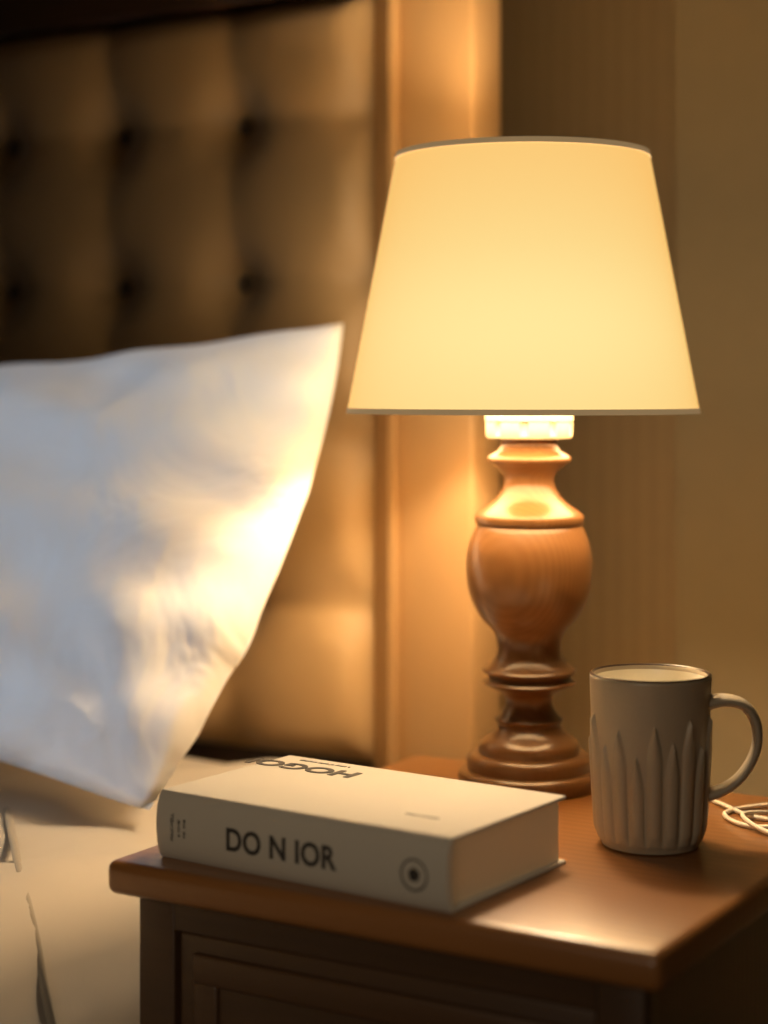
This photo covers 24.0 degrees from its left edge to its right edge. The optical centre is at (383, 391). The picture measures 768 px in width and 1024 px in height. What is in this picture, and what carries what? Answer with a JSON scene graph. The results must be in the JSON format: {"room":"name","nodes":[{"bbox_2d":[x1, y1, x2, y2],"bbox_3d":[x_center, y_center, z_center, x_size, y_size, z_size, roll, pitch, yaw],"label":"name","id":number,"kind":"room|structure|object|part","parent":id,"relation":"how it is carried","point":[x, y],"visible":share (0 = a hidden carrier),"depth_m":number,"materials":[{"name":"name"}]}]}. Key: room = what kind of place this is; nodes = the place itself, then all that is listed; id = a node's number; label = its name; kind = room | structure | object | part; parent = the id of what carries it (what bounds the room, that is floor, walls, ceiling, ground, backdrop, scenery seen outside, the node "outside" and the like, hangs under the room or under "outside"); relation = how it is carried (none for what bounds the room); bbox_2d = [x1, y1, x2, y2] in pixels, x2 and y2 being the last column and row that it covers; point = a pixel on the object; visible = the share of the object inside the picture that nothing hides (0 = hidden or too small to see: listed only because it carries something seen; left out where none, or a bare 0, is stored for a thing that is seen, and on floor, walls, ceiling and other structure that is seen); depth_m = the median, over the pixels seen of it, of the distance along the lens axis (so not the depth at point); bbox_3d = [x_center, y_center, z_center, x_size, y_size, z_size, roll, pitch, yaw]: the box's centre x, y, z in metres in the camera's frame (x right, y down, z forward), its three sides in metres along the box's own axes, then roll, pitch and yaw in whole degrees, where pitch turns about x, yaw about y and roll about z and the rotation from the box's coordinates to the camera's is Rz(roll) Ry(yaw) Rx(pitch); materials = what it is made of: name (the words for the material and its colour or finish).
{"room":"bedroom","nodes":[
{"label":"bedroom","id":0,"kind":"room"},
{"bbox_2d":[500,0,767,796],"bbox_3d":[0.142,-0.319,2.228,4.800,2.500,0.260,0,0,31],"label":"wall","id":1,"kind":"structure","parent":0,"point":[674,508],"depth_m":1.96,"materials":[{"name":"beige paint"}]},
{"bbox_3d":[-0.936,0.956,0.438,4.800,0.050,4.200,0,0,31],"label":"floor","id":2,"kind":"structure","parent":0,"visible":0},
{"bbox_2d":[0,757,273,1023],"bbox_3d":[-1.197,0.641,1.266,1.619,0.580,2.050,0,0,31],"label":"bed","id":3,"kind":"object","parent":2,"relation":"on","point":[70,943],"visible":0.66,"depth_m":1.36,"materials":[{"name":"fabric"}]},
{"bbox_2d":[0,323,342,809],"bbox_3d":[-0.415,0.140,1.791,0.766,0.410,0.304,0,0,31],"label":"pillow","id":4,"kind":"object","parent":3,"relation":"on","point":[152,501],"visible":1,"depth_m":1.60,"materials":[{"name":"fabric"}]},
{"bbox_2d":[0,0,499,767],"bbox_3d":[-0.643,0.232,2.186,1.718,1.398,0.092,0,0,31],"label":"headboard","id":5,"kind":"object","parent":2,"relation":"on","point":[174,173],"visible":0.52,"depth_m":1.81,"materials":[{"name":"brown leather"}]},
{"bbox_3d":[-0.689,-0.432,2.220,1.605,0.070,0.080,0,0,31],"label":"rail","id":6,"kind":"part","parent":5,"relation":"part of","materials":[{"name":"brown wood"}]},
{"bbox_3d":[0.010,0.082,1.799,0.035,1.098,0.062,0,0,31],"label":"moulding","id":7,"kind":"part","parent":5,"relation":"part of","materials":[{"name":"brown wood"}]},
{"bbox_2d":[109,755,767,1023],"bbox_3d":[0.094,0.631,1.354,0.420,0.600,0.446,0,0,31],"label":"nightstand","id":8,"kind":"object","parent":2,"relation":"on","point":[605,935],"visible":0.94,"depth_m":1.19,"materials":[{"name":"brown wood"}]},
{"bbox_3d":[-0.123,0.472,1.257,0.022,0.123,0.006,0,0,31],"label":"drawer moulding","id":9,"kind":"part","parent":8,"relation":"part of","materials":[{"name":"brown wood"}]},
{"bbox_2d":[156,755,565,912],"bbox_3d":[-0.022,0.307,1.278,0.257,0.048,0.154,0,0,35],"label":"hardcover book","id":10,"kind":"object","parent":8,"relation":"on","point":[448,845],"visible":1,"depth_m":1.23,"materials":[{"name":"paper"}]},
{"bbox_3d":[-0.007,0.402,1.187,0.294,0.022,0.008,0,0,31],"label":"drawer moulding","id":11,"kind":"part","parent":8,"relation":"part of","materials":[{"name":"brown wood"}]},
{"bbox_3d":[-0.004,0.366,1.192,0.322,0.022,0.020,0,0,31],"label":"rail","id":12,"kind":"part","parent":8,"relation":"part of","materials":[{"name":"brown wood"}]},
{"bbox_3d":[-0.003,0.472,1.192,0.318,0.185,0.014,0,0,31],"label":"drawer","id":13,"kind":"part","parent":8,"relation":"part of","materials":[{"name":"brown wood"}]},
{"bbox_2d":[346,136,767,834],"bbox_3d":[0.170,0.066,1.486,0.422,0.531,0.296,0,0,31],"label":"table lamp","id":14,"kind":"object","parent":8,"relation":"on","point":[526,284],"visible":0.97,"depth_m":1.42,"materials":[{"name":"beige fabric"}]},
{"bbox_3d":[0.116,-0.198,1.519,0.214,0.004,0.214,0,0,31],"label":"shade trim","id":15,"kind":"part","parent":14,"relation":"part of","materials":[{"name":"beige fabric"}]},
{"bbox_3d":[0.116,0.016,1.519,0.296,0.004,0.296,0,0,31],"label":"shade trim","id":16,"kind":"part","parent":14,"relation":"part of","materials":[{"name":"beige fabric"}]},
{"bbox_3d":[0.116,-0.091,1.519,0.295,0.218,0.295,0,0,31],"label":"lamp shade","id":17,"kind":"part","parent":14,"relation":"part of","materials":[{"name":"beige fabric"}]},
{"bbox_2d":[485,415,572,438],"bbox_3d":[0.122,-0.011,1.519,0.074,0.100,0.074,0,0,31],"label":"socket","id":18,"kind":"object","parent":14,"relation":"attached to","point":[497,427],"depth_m":1.49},
{"bbox_3d":[0.251,0.327,1.438,0.236,0.008,0.129,0,0,31],"label":"power cord","id":19,"kind":"part","parent":14,"relation":"part of","materials":[{"name":"plastic"}]},
{"bbox_2d":[588,663,762,854],"bbox_3d":[0.208,0.268,1.314,0.120,0.126,0.090,0,0,31],"label":"coffee mug","id":20,"kind":"object","parent":8,"relation":"on","point":[650,739],"visible":1,"depth_m":1.29,"materials":[{"name":"ceramic"}]},
{"bbox_3d":[0.251,0.260,1.314,0.047,0.080,0.035,0,0,31],"label":"mug handle","id":21,"kind":"part","parent":20,"relation":"part of","materials":[{"name":"ceramic"}]}
]}

